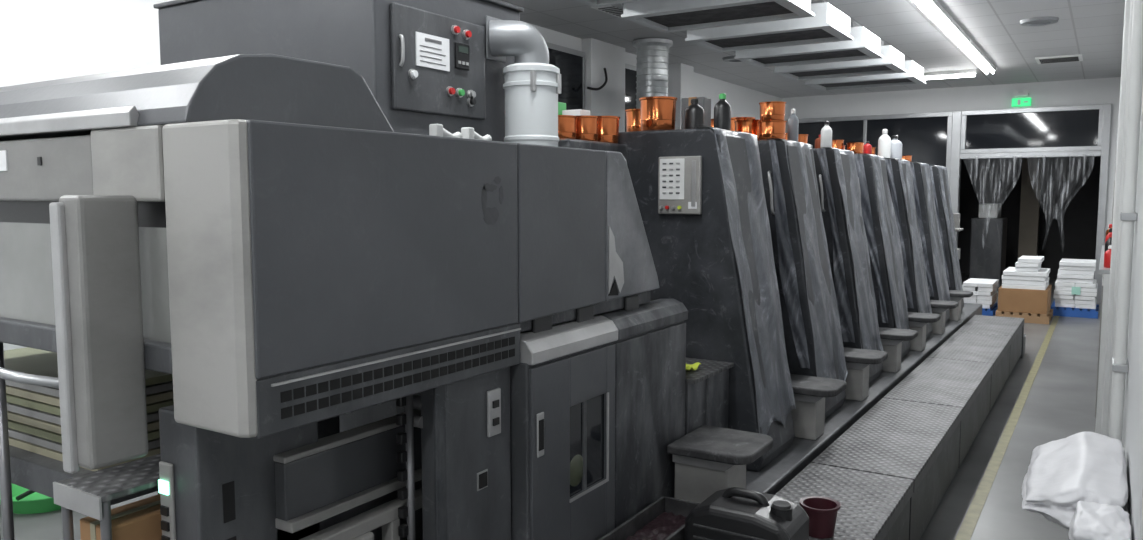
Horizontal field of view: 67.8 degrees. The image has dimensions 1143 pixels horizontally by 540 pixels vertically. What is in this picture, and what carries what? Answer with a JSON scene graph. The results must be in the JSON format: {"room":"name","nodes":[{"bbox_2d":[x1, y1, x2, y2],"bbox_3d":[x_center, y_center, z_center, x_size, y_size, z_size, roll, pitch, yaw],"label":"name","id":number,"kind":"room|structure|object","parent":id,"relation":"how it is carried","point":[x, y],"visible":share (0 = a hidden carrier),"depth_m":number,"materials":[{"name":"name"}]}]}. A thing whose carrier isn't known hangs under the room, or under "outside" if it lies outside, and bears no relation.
{"room":"print shop","nodes":[
{"label":"print shop","id":0,"kind":"room"},
{"bbox_2d":[0,0,780,349],"bbox_3d":[-0.866,-0.762,8.071,0.200,3.300,16.800,3,6,32],"label":"wall","id":1,"kind":"structure","parent":0,"point":[41,40],"depth_m":4.84,"materials":[{"name":"paint"}]},
{"bbox_2d":[546,42,584,109],"bbox_3d":[-0.201,-1.258,8.852,0.050,2.150,1.220,3,6,32],"label":"frame","id":2,"kind":"object","parent":1,"relation":"attached to","point":[550,45],"visible":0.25,"depth_m":9.10,"materials":[{"name":"metal"}]},
{"bbox_2d":[548,48,582,109],"bbox_3d":[-0.175,-1.256,8.836,0.010,2.030,1.100,3,6,32],"label":"pane","id":3,"kind":"object","parent":1,"relation":"attached to","point":[570,66],"visible":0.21,"depth_m":9.02,"materials":[{"name":"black glass"}]},
{"bbox_2d":[587,68,607,90],"bbox_3d":[0.299,-2.091,9.280,0.090,0.278,0.388,3,6,32],"label":"hanging cable","id":4,"kind":"object","parent":1,"relation":"attached to","point":[605,71],"visible":1,"depth_m":9.30,"materials":[{"name":"black plastic"}]},
{"bbox_2d":[582,38,624,131],"bbox_3d":[0.369,-0.907,9.727,0.120,3.299,0.770,3,6,32],"label":"trim","id":5,"kind":"structure","parent":1,"relation":"attached to","point":[609,100],"depth_m":9.51,"materials":[{"name":"metal"}]},
{"bbox_2d":[625,68,636,131],"bbox_3d":[0.743,-1.384,10.291,0.010,2.030,0.450,3,6,32],"label":"pane","id":6,"kind":"object","parent":1,"relation":"attached to","point":[630,75],"visible":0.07,"depth_m":10.15,"materials":[{"name":"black glass"}]},
{"bbox_2d":[668,63,693,129],"bbox_3d":[1.434,-1.050,11.337,0.200,3.299,0.400,3,6,32],"label":"trim","id":7,"kind":"structure","parent":1,"relation":"attached to","point":[681,76],"depth_m":11.05,"materials":[{"name":"metal"}]},
{"bbox_2d":[0,273,1100,539],"bbox_3d":[3.194,0.936,8.147,7.150,0.103,21.400,3,6,32],"label":"floor","id":8,"kind":"structure","parent":0,"point":[1060,402],"depth_m":5.61,"materials":[{"name":"paint"}]},
{"bbox_2d":[0,484,60,513],"bbox_3d":[-2.753,1.126,4.472,0.520,0.172,0.517,3,6,32],"label":"basin","id":9,"kind":"object","parent":8,"relation":"on","point":[25,501],"visible":0.2,"depth_m":4.29,"materials":[{"name":"plastic"}]},
{"bbox_2d":[53,453,160,539],"bbox_3d":[-1.022,0.949,2.043,0.190,0.950,0.285,3,6,32],"label":"step","id":10,"kind":"structure","parent":8,"relation":"on","point":[90,494],"depth_m":1.92,"materials":[{"name":"silver metal"}]},
{"bbox_2d":[80,494,161,539],"bbox_3d":[-1.022,0.993,2.048,0.120,0.862,0.222,3,6,32],"label":"cardboard box","id":11,"kind":"object","parent":8,"relation":"on","point":[141,519],"visible":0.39,"depth_m":1.96,"materials":[{"name":"brown cardboard"}]},
{"bbox_2d":[0,342,339,539],"bbox_3d":[-1.416,0.747,2.802,0.900,1.220,0.894,3,6,32],"label":"pile","id":12,"kind":"object","parent":8,"relation":"on","point":[31,456],"visible":0.08,"depth_m":2.40,"materials":[{"name":"paper"}]},
{"bbox_2d":[0,54,687,539],"bbox_3d":[-0.684,0.378,3.053,1.638,1.910,2.548,3,6,32],"label":"press delivery section","id":13,"kind":"object","parent":8,"relation":"on","point":[483,331],"visible":0.99,"depth_m":2.02,"materials":[{"name":"metal"}]},
{"bbox_2d":[159,461,175,539],"bbox_3d":[-0.913,0.543,1.923,0.045,0.220,0.010,3,6,32],"label":"switch plate","id":14,"kind":"object","parent":13,"relation":"attached to","point":[167,469],"depth_m":1.91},
{"bbox_2d":[280,390,291,402],"bbox_3d":[-0.584,0.258,1.739,0.002,0.022,0.027,3,6,32],"label":"vent","id":15,"kind":"object","parent":13,"relation":"attached to","point":[285,395],"depth_m":1.74,"materials":[{"name":"metal"}]},
{"bbox_2d":[281,406,291,418],"bbox_3d":[-0.584,0.292,1.742,0.002,0.022,0.027,3,6,32],"label":"vent","id":16,"kind":"object","parent":13,"relation":"attached to","point":[286,411],"depth_m":1.74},
{"bbox_2d":[293,387,304,399],"bbox_3d":[-0.567,0.256,1.766,0.002,0.022,0.027,3,6,32],"label":"vent","id":17,"kind":"object","parent":13,"relation":"attached to","point":[298,392],"depth_m":1.77,"materials":[{"name":"metal"}]},
{"bbox_2d":[294,403,304,415],"bbox_3d":[-0.567,0.290,1.769,0.002,0.022,0.027,3,6,32],"label":"vent","id":18,"kind":"object","parent":13,"relation":"attached to","point":[299,408],"depth_m":1.77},
{"bbox_2d":[306,384,316,396],"bbox_3d":[-0.549,0.253,1.794,0.002,0.022,0.027,3,6,32],"label":"vent","id":19,"kind":"object","parent":13,"relation":"attached to","point":[311,389],"depth_m":1.79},
{"bbox_2d":[306,399,316,411],"bbox_3d":[-0.549,0.287,1.797,0.002,0.022,0.027,3,6,32],"label":"vent","id":20,"kind":"object","parent":13,"relation":"attached to","point":[311,404],"depth_m":1.80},
{"bbox_2d":[318,381,328,392],"bbox_3d":[-0.532,0.251,1.821,0.002,0.022,0.027,3,6,32],"label":"vent","id":21,"kind":"object","parent":13,"relation":"attached to","point":[323,386],"depth_m":1.82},
{"bbox_2d":[318,396,328,408],"bbox_3d":[-0.532,0.285,1.824,0.002,0.022,0.027,3,6,32],"label":"vent","id":22,"kind":"object","parent":13,"relation":"attached to","point":[323,401],"depth_m":1.82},
{"bbox_2d":[330,378,339,390],"bbox_3d":[-0.515,0.249,1.849,0.002,0.022,0.027,3,6,32],"label":"vent","id":23,"kind":"object","parent":13,"relation":"attached to","point":[334,382],"depth_m":1.85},
{"bbox_2d":[330,394,339,405],"bbox_3d":[-0.515,0.282,1.852,0.002,0.022,0.027,3,6,32],"label":"vent","id":24,"kind":"object","parent":13,"relation":"attached to","point":[334,398],"depth_m":1.85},
{"bbox_2d":[153,0,523,141],"bbox_3d":[-0.848,-0.703,3.178,1.148,0.558,0.780,3,6,32],"label":"cabinet","id":25,"kind":"object","parent":13,"relation":"on","point":[424,63],"visible":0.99,"depth_m":2.80,"materials":[{"name":"grey metal"}]},
{"bbox_2d":[341,376,350,387],"bbox_3d":[-0.497,0.246,1.876,0.002,0.022,0.027,3,6,32],"label":"vent","id":26,"kind":"object","parent":13,"relation":"attached to","point":[345,380],"depth_m":1.87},
{"bbox_2d":[342,391,351,402],"bbox_3d":[-0.497,0.280,1.879,0.002,0.022,0.027,3,6,32],"label":"vent","id":27,"kind":"object","parent":13,"relation":"attached to","point":[346,395],"depth_m":1.88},
{"bbox_2d":[352,373,361,384],"bbox_3d":[-0.480,0.244,1.903,0.002,0.022,0.027,3,6,32],"label":"vent","id":28,"kind":"object","parent":13,"relation":"attached to","point":[356,377],"depth_m":1.90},
{"bbox_2d":[353,388,361,399],"bbox_3d":[-0.480,0.278,1.906,0.002,0.022,0.027,3,6,32],"label":"vent","id":29,"kind":"object","parent":13,"relation":"attached to","point":[357,392],"depth_m":1.91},
{"bbox_2d":[363,371,372,381],"bbox_3d":[-0.463,0.241,1.931,0.002,0.022,0.027,3,6,32],"label":"vent","id":30,"kind":"object","parent":13,"relation":"attached to","point":[367,375],"depth_m":1.93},
{"bbox_2d":[364,385,372,396],"bbox_3d":[-0.463,0.275,1.934,0.002,0.022,0.027,3,6,32],"label":"vent","id":31,"kind":"object","parent":13,"relation":"attached to","point":[368,389],"depth_m":1.93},
{"bbox_2d":[374,368,382,378],"bbox_3d":[-0.446,0.239,1.958,0.002,0.022,0.027,3,6,32],"label":"vent","id":32,"kind":"object","parent":13,"relation":"attached to","point":[378,372],"depth_m":1.96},
{"bbox_2d":[374,382,382,393],"bbox_3d":[-0.446,0.273,1.961,0.002,0.022,0.027,3,6,32],"label":"vent","id":33,"kind":"object","parent":13,"relation":"attached to","point":[378,386],"depth_m":1.96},
{"bbox_2d":[384,366,392,376],"bbox_3d":[-0.428,0.236,1.986,0.002,0.022,0.027,3,6,32],"label":"vent","id":34,"kind":"object","parent":13,"relation":"attached to","point":[388,370],"depth_m":1.98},
{"bbox_2d":[384,380,392,390],"bbox_3d":[-0.428,0.270,1.989,0.002,0.022,0.027,3,6,32],"label":"vent","id":35,"kind":"object","parent":13,"relation":"attached to","point":[388,384],"depth_m":1.99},
{"bbox_2d":[394,377,402,388],"bbox_3d":[-0.411,0.268,2.016,0.002,0.022,0.027,3,6,32],"label":"vent","id":36,"kind":"object","parent":13,"relation":"attached to","point":[398,381],"depth_m":2.02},
{"bbox_2d":[403,361,411,371],"bbox_3d":[-0.394,0.232,2.041,0.002,0.022,0.027,3,6,32],"label":"vent","id":37,"kind":"object","parent":13,"relation":"attached to","point":[407,365],"depth_m":2.04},
{"bbox_2d":[477,469,487,490],"bbox_3d":[-0.246,0.581,2.351,0.003,0.050,0.045,3,6,32],"label":"socket","id":38,"kind":"object","parent":13,"relation":"attached to","point":[482,474],"depth_m":2.35,"materials":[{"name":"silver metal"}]},
{"bbox_2d":[486,16,560,145],"bbox_3d":[-0.163,-0.657,3.059,0.257,0.488,0.209,1,5,11],"label":"pipe","id":39,"kind":"object","parent":13,"relation":"on","point":[532,85],"visible":0.91,"depth_m":2.98,"materials":[{"name":"silver metal"}]},
{"bbox_2d":[558,115,577,138],"bbox_3d":[-0.050,-0.600,3.608,0.158,0.100,0.157,3,6,32],"label":"tin","id":40,"kind":"object","parent":13,"relation":"on","point":[567,124],"visible":0.48,"depth_m":3.54,"materials":[{"name":"orange metal"}]},
{"bbox_2d":[558,102,589,115],"bbox_3d":[-0.045,-0.683,3.977,0.240,0.200,0.120,3,6,32],"label":"box","id":41,"kind":"object","parent":13,"relation":"on","point":[562,110],"visible":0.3,"depth_m":3.93,"materials":[{"name":"white paper"}]},
{"bbox_2d":[576,115,599,141],"bbox_3d":[0.052,-0.616,3.732,0.147,0.110,0.146,3,6,32],"label":"tin","id":42,"kind":"object","parent":13,"relation":"on","point":[587,126],"visible":0.59,"depth_m":3.67,"materials":[{"name":"orange metal"}]},
{"bbox_2d":[598,116,619,143],"bbox_3d":[0.143,-0.632,3.857,0.158,0.120,0.157,3,6,32],"label":"tin","id":43,"kind":"object","parent":13,"relation":"on","point":[608,132],"visible":0.56,"depth_m":3.79,"materials":[{"name":"orange metal"}]},
{"bbox_2d":[599,496,699,539],"bbox_3d":[0.293,0.904,2.913,0.194,0.083,0.490,3,6,32],"label":"tray","id":44,"kind":"object","parent":13,"relation":"on","point":[663,519],"visible":0.7,"depth_m":3.01,"materials":[{"name":"black plastic"}]},
{"bbox_2d":[618,127,795,471],"bbox_3d":[0.310,0.059,4.466,1.791,1.498,0.958,3,6,32],"label":"printing press unit","id":45,"kind":"object","parent":13,"relation":"on","point":[718,262],"visible":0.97,"depth_m":3.78,"materials":[{"name":"metal"}]},
{"bbox_2d":[625,109,640,131],"bbox_3d":[0.348,-0.733,4.223,0.168,0.120,0.167,3,6,32],"label":"tin","id":46,"kind":"object","parent":45,"relation":"on","point":[633,117],"visible":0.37,"depth_m":4.16,"materials":[{"name":"orange metal"}]},
{"bbox_2d":[639,96,676,130],"bbox_3d":[0.405,-0.726,3.974,0.178,0.150,0.178,3,6,32],"label":"tin","id":47,"kind":"object","parent":45,"relation":"on","point":[656,112],"visible":0.93,"depth_m":3.90,"materials":[{"name":"orange metal"}]},
{"bbox_2d":[658,156,701,214],"bbox_3d":[0.477,-0.374,3.757,0.205,0.255,0.037,3,6,32],"label":"control box","id":48,"kind":"object","parent":45,"relation":"attached to","point":[679,177],"visible":1,"depth_m":3.75,"materials":[{"name":"white plastic"}]},
{"bbox_2d":[685,98,703,128],"bbox_3d":[0.576,-0.727,3.984,0.090,0.150,0.089,3,6,32],"label":"bottle","id":49,"kind":"object","parent":45,"relation":"on","point":[694,113],"visible":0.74,"depth_m":3.95,"materials":[{"name":"plastic"}]},
{"bbox_2d":[681,97,710,128],"bbox_3d":[0.608,-0.752,4.146,0.120,0.171,0.094,3,6,32],"label":"box","id":50,"kind":"object","parent":45,"relation":"on","point":[704,102],"visible":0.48,"depth_m":4.12,"materials":[{"name":"cardboard"}]},
{"bbox_2d":[714,93,730,130],"bbox_3d":[0.716,-0.747,4.036,0.080,0.180,0.079,3,6,32],"label":"bottle","id":51,"kind":"object","parent":45,"relation":"on","point":[722,109],"visible":0.84,"depth_m":4.01,"materials":[{"name":"plastic"}]},
{"bbox_2d":[667,425,772,502],"bbox_3d":[0.579,0.782,3.250,0.315,0.270,0.340,3,6,32],"label":"step","id":52,"kind":"structure","parent":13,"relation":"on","point":[708,460],"depth_m":3.19,"materials":[{"name":"metal"}]},
{"bbox_2d":[685,487,808,539],"bbox_3d":[0.579,0.839,2.812,0.355,0.231,0.246,3,6,32],"label":"jerry can","id":53,"kind":"object","parent":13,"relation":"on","point":[733,513],"visible":1,"depth_m":2.74,"materials":[{"name":"black plastic"}]},
{"bbox_2d":[758,138,847,417],"bbox_3d":[0.809,-0.010,5.244,1.805,1.498,0.983,3,6,32],"label":"printing press unit","id":54,"kind":"object","parent":13,"relation":"on","point":[808,301],"visible":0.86,"depth_m":4.52,"materials":[{"name":"metal"}]},
{"bbox_2d":[731,117,755,130],"bbox_3d":[0.999,-0.816,4.990,0.158,0.150,0.157,3,6,32],"label":"tin","id":55,"kind":"object","parent":54,"relation":"on","point":[733,119],"visible":0.23,"depth_m":4.93,"materials":[{"name":"orange metal"}]},
{"bbox_2d":[734,119,759,140],"bbox_3d":[1.004,-0.785,4.812,0.168,0.120,0.167,3,6,32],"label":"tin","id":56,"kind":"object","parent":54,"relation":"on","point":[747,125],"visible":0.45,"depth_m":4.74,"materials":[{"name":"orange metal"}]},
{"bbox_2d":[758,120,786,140],"bbox_3d":[1.094,-0.759,4.638,0.158,0.100,0.157,3,6,32],"label":"tin","id":57,"kind":"object","parent":54,"relation":"on","point":[776,129],"visible":0.91,"depth_m":4.58,"materials":[{"name":"orange metal"}]},
{"bbox_2d":[759,101,785,120],"bbox_3d":[1.094,-0.860,4.630,0.147,0.100,0.146,3,6,32],"label":"tin","id":58,"kind":"object","parent":57,"relation":"on","point":[771,110],"visible":0.95,"depth_m":4.57,"materials":[{"name":"orange metal"}]},
{"bbox_2d":[787,109,798,141],"bbox_3d":[1.264,-0.823,4.846,0.060,0.190,0.059,3,6,32],"label":"bottle","id":59,"kind":"object","parent":54,"relation":"on","point":[793,123],"visible":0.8,"depth_m":4.82,"materials":[{"name":"grey plastic"}]},
{"bbox_2d":[790,374,846,439],"bbox_3d":[1.104,0.689,4.310,0.520,0.270,0.300,3,6,32],"label":"step","id":60,"kind":"structure","parent":13,"relation":"on","point":[810,392],"depth_m":4.19,"materials":[{"name":"metal"}]},
{"bbox_2d":[800,496,840,538],"bbox_3d":[0.881,0.881,3.020,0.140,0.110,0.140,3,6,32],"label":"plastic bucket","id":61,"kind":"object","parent":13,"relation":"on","point":[821,511],"visible":0.93,"depth_m":2.98,"materials":[{"name":"plastic"}]},
{"bbox_2d":[813,147,883,383],"bbox_3d":[1.307,-0.080,6.039,1.798,1.498,0.983,3,6,32],"label":"printing press unit","id":62,"kind":"object","parent":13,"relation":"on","point":[836,170],"visible":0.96,"depth_m":5.30,"materials":[{"name":"metal"}]},
{"bbox_2d":[820,121,831,147],"bbox_3d":[1.626,-0.864,5.420,0.070,0.170,0.069,3,6,32],"label":"bottle","id":63,"kind":"object","parent":62,"relation":"on","point":[826,131],"visible":0.8,"depth_m":5.39,"materials":[{"name":"white plastic"}]},
{"bbox_2d":[844,347,887,400],"bbox_3d":[1.604,0.619,5.102,0.520,0.270,0.300,3,6,32],"label":"step","id":64,"kind":"structure","parent":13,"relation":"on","point":[858,361],"depth_m":4.97,"materials":[{"name":"metal"}]},
{"bbox_2d":[854,153,910,357],"bbox_3d":[1.806,-0.150,6.833,1.792,1.498,0.983,3,6,32],"label":"printing press unit","id":65,"kind":"object","parent":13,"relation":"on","point":[879,218],"visible":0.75,"depth_m":6.09,"materials":[{"name":"metal"}]},
{"bbox_2d":[832,140,843,148],"bbox_3d":[1.938,-0.899,6.216,0.105,0.100,0.104,3,6,32],"label":"tin","id":66,"kind":"object","parent":65,"relation":"on","point":[838,144],"visible":0.35,"depth_m":6.17,"materials":[{"name":"orange metal"}]},
{"bbox_2d":[846,142,863,153],"bbox_3d":[2.071,-0.887,6.204,0.126,0.080,0.125,3,6,32],"label":"tin","id":67,"kind":"object","parent":65,"relation":"on","point":[856,147],"visible":0.8,"depth_m":6.15,"materials":[{"name":"orange metal"}]},
{"bbox_2d":[879,327,917,372],"bbox_3d":[2.105,0.549,5.895,0.520,0.270,0.300,3,6,32],"label":"step","id":68,"kind":"structure","parent":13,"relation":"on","point":[891,338],"depth_m":5.76,"materials":[{"name":"metal"}]},
{"bbox_2d":[885,158,932,338],"bbox_3d":[2.308,-0.220,7.624,1.796,1.498,0.983,3,6,32],"label":"printing press unit","id":69,"kind":"object","parent":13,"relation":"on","point":[899,174],"visible":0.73,"depth_m":6.87,"materials":[{"name":"metal"}]},
{"bbox_2d":[878,129,890,158],"bbox_3d":[2.577,-1.038,6.998,0.100,0.240,0.099,3,6,32],"label":"bottle","id":70,"kind":"object","parent":69,"relation":"on","point":[884,142],"visible":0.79,"depth_m":6.96,"materials":[{"name":"white plastic"}]},
{"bbox_2d":[891,135,901,158],"bbox_3d":[2.718,-1.031,7.147,0.120,0.200,0.119,3,6,32],"label":"bottle","id":71,"kind":"object","parent":69,"relation":"on","point":[896,145],"visible":0.74,"depth_m":7.10,"materials":[{"name":"white plastic"}]},
{"bbox_2d":[908,312,940,350],"bbox_3d":[2.606,0.479,6.687,0.520,0.270,0.300,3,6,32],"label":"step","id":72,"kind":"structure","parent":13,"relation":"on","point":[917,321],"depth_m":6.55,"materials":[{"name":"metal"}]},
{"bbox_2d":[910,162,950,323],"bbox_3d":[2.809,-0.289,8.416,1.798,1.498,0.983,3,6,32],"label":"printing press unit","id":73,"kind":"object","parent":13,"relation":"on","point":[931,240],"visible":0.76,"depth_m":7.66,"materials":[{"name":"metal"}]},
{"bbox_2d":[930,300,958,333],"bbox_3d":[3.106,0.409,7.480,0.520,0.270,0.300,3,6,32],"label":"step","id":74,"kind":"structure","parent":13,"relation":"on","point":[939,307],"depth_m":7.34,"materials":[{"name":"metal"}]},
{"bbox_2d":[929,165,963,310],"bbox_3d":[3.308,-0.359,9.210,1.794,1.498,0.983,3,6,32],"label":"printing press unit","id":75,"kind":"object","parent":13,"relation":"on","point":[939,175],"visible":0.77,"depth_m":8.45,"materials":[{"name":"metal"}]},
{"bbox_2d":[949,290,972,320],"bbox_3d":[3.607,0.340,8.272,0.520,0.270,0.300,3,6,32],"label":"step","id":76,"kind":"structure","parent":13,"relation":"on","point":[955,295],"depth_m":8.14,"materials":[{"name":"metal"}]},
{"bbox_2d":[746,303,981,494],"bbox_3d":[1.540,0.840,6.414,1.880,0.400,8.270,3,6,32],"label":"rail","id":77,"kind":"object","parent":8,"relation":"on","point":[782,469],"depth_m":4.54,"materials":[{"name":"metal"}]},
{"bbox_2d":[775,315,1025,539],"bbox_3d":[2.401,0.918,5.532,0.440,0.400,7.550,3,6,32],"label":"walkway","id":78,"kind":"object","parent":8,"relation":"on","point":[889,473],"depth_m":4.30,"materials":[{"name":"metal"}]},
{"bbox_2d":[962,278,998,315],"bbox_3d":[5.522,0.369,11.489,0.408,0.446,0.800,3,6,32],"label":"paper stack","id":79,"kind":"object","parent":8,"relation":"on","point":[985,292],"visible":0.79,"depth_m":11.20,"materials":[{"name":"white paper"}]},
{"bbox_2d":[995,256,1052,323],"bbox_3d":[5.911,0.229,11.053,0.600,0.801,0.900,3,6,32],"label":"paper stack","id":80,"kind":"object","parent":8,"relation":"on","point":[1025,290],"visible":0.98,"depth_m":10.71,"materials":[{"name":"white paper"}]},
{"bbox_2d":[958,156,1100,287],"bbox_3d":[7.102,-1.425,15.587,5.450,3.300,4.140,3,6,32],"label":"curtain","id":81,"kind":"object","parent":8,"relation":"on","point":[1025,216],"visible":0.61,"depth_m":16.38,"materials":[{"name":"grey plastic"}]},
{"bbox_2d":[1051,259,1098,318],"bbox_3d":[6.846,0.228,11.527,0.540,0.721,0.905,3,6,32],"label":"paper stack","id":82,"kind":"object","parent":8,"relation":"on","point":[1075,292],"visible":1,"depth_m":11.18,"materials":[{"name":"white paper"}]},
{"bbox_2d":[1095,245,1109,433],"bbox_3d":[4.396,0.433,6.987,0.128,1.110,3.200,3,6,32],"label":"wall shelf unit","id":83,"kind":"object","parent":8,"relation":"on","point":[1105,271],"visible":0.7,"depth_m":5.66,"materials":[{"name":"white plastic"}]},
{"bbox_2d":[1104,245,1110,267],"bbox_3d":[3.647,-0.091,5.754,0.070,0.150,0.069,3,6,32],"label":"bottle","id":84,"kind":"object","parent":83,"relation":"on","point":[1107,255],"visible":0.57,"depth_m":5.74,"materials":[{"name":"red plastic"}]},
{"bbox_3d":[1.751,1.049,2.794,0.098,0.620,1.380,3,6,32],"label":"bench","id":85,"kind":"object","parent":8,"relation":"on","visible":0},
{"bbox_2d":[1022,431,1127,529],"bbox_3d":[1.664,0.670,2.815,0.292,0.130,0.868,3,6,32],"label":"sack","id":86,"kind":"object","parent":85,"relation":"on","point":[1085,466],"visible":0.83,"depth_m":2.67,"materials":[{"name":"fabric"}]},
{"bbox_2d":[1068,501,1130,539],"bbox_3d":[1.440,0.719,2.322,0.143,0.121,0.305,3,6,32],"label":"sack","id":87,"kind":"object","parent":85,"relation":"on","point":[1090,520],"visible":1,"depth_m":2.28,"materials":[{"name":"fabric"}]},
{"bbox_2d":[633,38,672,108],"bbox_3d":[0.898,-0.888,9.555,0.438,3.290,0.438,-2,5,-18],"label":"spiral duct","id":88,"kind":"object","parent":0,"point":[652,57],"visible":0.16,"depth_m":9.29,"materials":[{"name":"metal"}]},
{"bbox_2d":[685,358,733,434],"bbox_3d":[0.380,0.642,3.669,0.510,0.473,0.415,3,6,32],"label":"pedestal","id":89,"kind":"object","parent":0,"point":[706,387],"depth_m":3.53,"materials":[{"name":"metal"}]},
{"bbox_2d":[500,0,1124,97],"bbox_3d":[3.194,-2.449,7.848,7.150,0.100,21.400,3,6,32],"label":"ceiling","id":90,"kind":"structure","parent":0,"point":[1093,29],"depth_m":9.15,"materials":[{"name":"paint"}]},
{"bbox_2d":[591,5,622,17],"bbox_3d":[0.554,-2.377,7.743,0.550,0.024,0.550,3,6,32],"label":"ceiling air vent","id":91,"kind":"object","parent":90,"relation":"attached to","point":[609,9],"depth_m":7.75,"materials":[{"name":"metal"}]},
{"bbox_2d":[575,0,925,90],"bbox_3d":[1.901,-2.127,7.388,1.240,0.459,6.400,3,6,32],"label":"ceiling light panel","id":92,"kind":"object","parent":90,"relation":"attached to","point":[815,42],"visible":1,"depth_m":6.83,"materials":[{"name":"metal"}]},
{"bbox_2d":[916,0,952,27],"bbox_3d":[3.299,-2.346,7.732,0.140,0.085,1.200,3,6,32],"label":"fluorescent light","id":93,"kind":"object","parent":90,"relation":"attached to","point":[933,9],"visible":0.88,"depth_m":7.67,"materials":[{"name":"white plastic"}]},
{"bbox_2d":[923,69,976,79],"bbox_3d":[5.008,-2.713,11.898,1.200,0.085,0.140,3,6,32],"label":"fluorescent light","id":94,"kind":"object","parent":90,"relation":"attached to","point":[959,73],"visible":0.56,"depth_m":11.71,"materials":[{"name":"white plastic"}]},
{"bbox_2d":[940,19,969,46],"bbox_3d":[3.964,-2.439,8.786,0.140,0.085,1.200,3,6,32],"label":"fluorescent light","id":95,"kind":"object","parent":90,"relation":"attached to","point":[954,31],"visible":0.84,"depth_m":8.70,"materials":[{"name":"white plastic"}]},
{"bbox_2d":[959,39,984,61],"bbox_3d":[4.630,-2.532,9.840,0.140,0.085,1.200,3,6,32],"label":"fluorescent light","id":96,"kind":"object","parent":90,"relation":"attached to","point":[972,50],"visible":0.81,"depth_m":9.75,"materials":[{"name":"white plastic"}]},
{"bbox_2d":[975,56,995,73],"bbox_3d":[5.296,-2.625,10.894,0.140,0.085,1.200,3,6,32],"label":"fluorescent light","id":97,"kind":"object","parent":90,"relation":"attached to","point":[986,65],"visible":0.84,"depth_m":10.82,"materials":[{"name":"white plastic"}]},
{"bbox_2d":[1020,16,1058,25],"bbox_3d":[4.563,-2.420,8.291,0.340,0.035,0.340,3,6,32],"label":"ceiling vent","id":98,"kind":"object","parent":90,"relation":"in","point":[1047,20],"visible":1,"depth_m":8.21,"materials":[{"name":"metal"}]},
{"bbox_2d":[1035,54,1082,63],"bbox_3d":[6.096,-2.632,10.625,0.500,0.024,0.500,3,6,32],"label":"ceiling air vent","id":99,"kind":"object","parent":90,"relation":"attached to","point":[1077,57],"depth_m":10.55,"materials":[{"name":"metal"}]},
{"bbox_2d":[781,77,1120,294],"bbox_3d":[5.849,-1.271,13.837,5.400,3.300,0.150,3,6,32],"label":"wall","id":100,"kind":"structure","parent":0,"point":[1099,90],"depth_m":13.33,"materials":[{"name":"paint"}]},
{"bbox_2d":[786,111,961,247],"bbox_3d":[4.994,-1.125,14.342,2.830,2.920,0.170,3,6,32],"label":"window","id":101,"kind":"structure","parent":100,"relation":"in","point":[932,114],"depth_m":13.86,"materials":[{"name":"glass"}]},
{"bbox_2d":[1012,98,1030,106],"bbox_3d":[6.861,-2.559,12.963,0.260,0.120,0.054,3,6,32],"label":"exit sign","id":102,"kind":"object","parent":100,"relation":"attached to","point":[1016,102],"visible":1,"depth_m":12.94,"materials":[{"name":"green plastic"}]},
{"bbox_2d":[960,150,1100,158],"bbox_3d":[6.990,-1.760,13.013,1.900,0.080,0.150,3,6,32],"label":"header","id":103,"kind":"object","parent":100,"relation":"attached to","point":[1059,153],"visible":0.96,"depth_m":12.94,"materials":[{"name":"metal"}]},
{"bbox_2d":[960,146,1100,153],"bbox_3d":[6.996,-1.834,12.997,1.920,0.070,0.120,3,6,32],"label":"frame","id":104,"kind":"object","parent":103,"relation":"on","point":[1071,148],"visible":1,"depth_m":12.92,"materials":[{"name":"metal"}]},
{"bbox_2d":[960,115,966,148],"bbox_3d":[6.213,-2.176,13.461,0.070,0.530,0.120,3,6,32],"label":"frame","id":105,"kind":"object","parent":104,"relation":"on","point":[964,117],"visible":1,"depth_m":13.41,"materials":[{"name":"metal"}]},
{"bbox_2d":[1098,109,1102,145],"bbox_3d":[7.779,-2.089,12.480,0.070,0.530,0.120,3,6,32],"label":"frame","id":106,"kind":"object","parent":104,"relation":"on","point":[1100,110],"visible":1,"depth_m":12.43,"materials":[{"name":"metal"}]},
{"bbox_2d":[962,104,1111,302],"bbox_3d":[7.038,-1.011,13.061,2.000,2.920,0.170,3,6,32],"label":"window","id":107,"kind":"structure","parent":100,"relation":"in","point":[1098,106],"depth_m":12.80,"materials":[{"name":"glass"}]},
{"bbox_2d":[953,213,962,258],"bbox_3d":[3.511,-0.199,9.655,1.680,1.100,0.450,3,6,32],"label":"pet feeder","id":108,"kind":"object","parent":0,"point":[956,216],"depth_m":9.27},
{"bbox_2d":[1122,87,1142,539],"bbox_3d":[4.755,-0.685,7.196,0.150,3.300,12.300,3,6,32],"label":"wall","id":109,"kind":"structure","parent":0,"point":[1132,433],"depth_m":2.82,"materials":[{"name":"paint"}]},
{"bbox_2d":[1101,0,1142,442],"bbox_3d":[3.895,-0.582,6.040,0.070,3.299,6.480,3,6,32],"label":"conduit","id":110,"kind":"object","parent":109,"relation":"attached to","point":[1124,216],"visible":0.8,"depth_m":3.38,"materials":[{"name":"white plastic"}]},
{"bbox_2d":[1137,441,1142,539],"bbox_3d":[2.096,-0.186,1.536,1.700,3.300,0.150,3,6,32],"label":"wall","id":111,"kind":"structure","parent":0,"point":[1140,508],"depth_m":2.04,"materials":[{"name":"paint"}]},
{"bbox_3d":[4.833,-0.131,14.579,3.000,0.900,0.150,3,6,32],"label":"sill","id":112,"kind":"structure","parent":0,"visible":0},
{"bbox_3d":[4.931,-0.603,14.410,2.700,0.070,0.120,3,6,32],"label":"frame","id":113,"kind":"object","parent":112,"relation":"on","visible":0},
{"bbox_2d":[946,116,952,190],"bbox_3d":[6.043,-1.513,13.627,0.070,1.880,0.120,3,6,32],"label":"frame","id":114,"kind":"object","parent":113,"relation":"on","point":[949,126],"visible":0.5,"depth_m":13.54,"materials":[{"name":"metal"}]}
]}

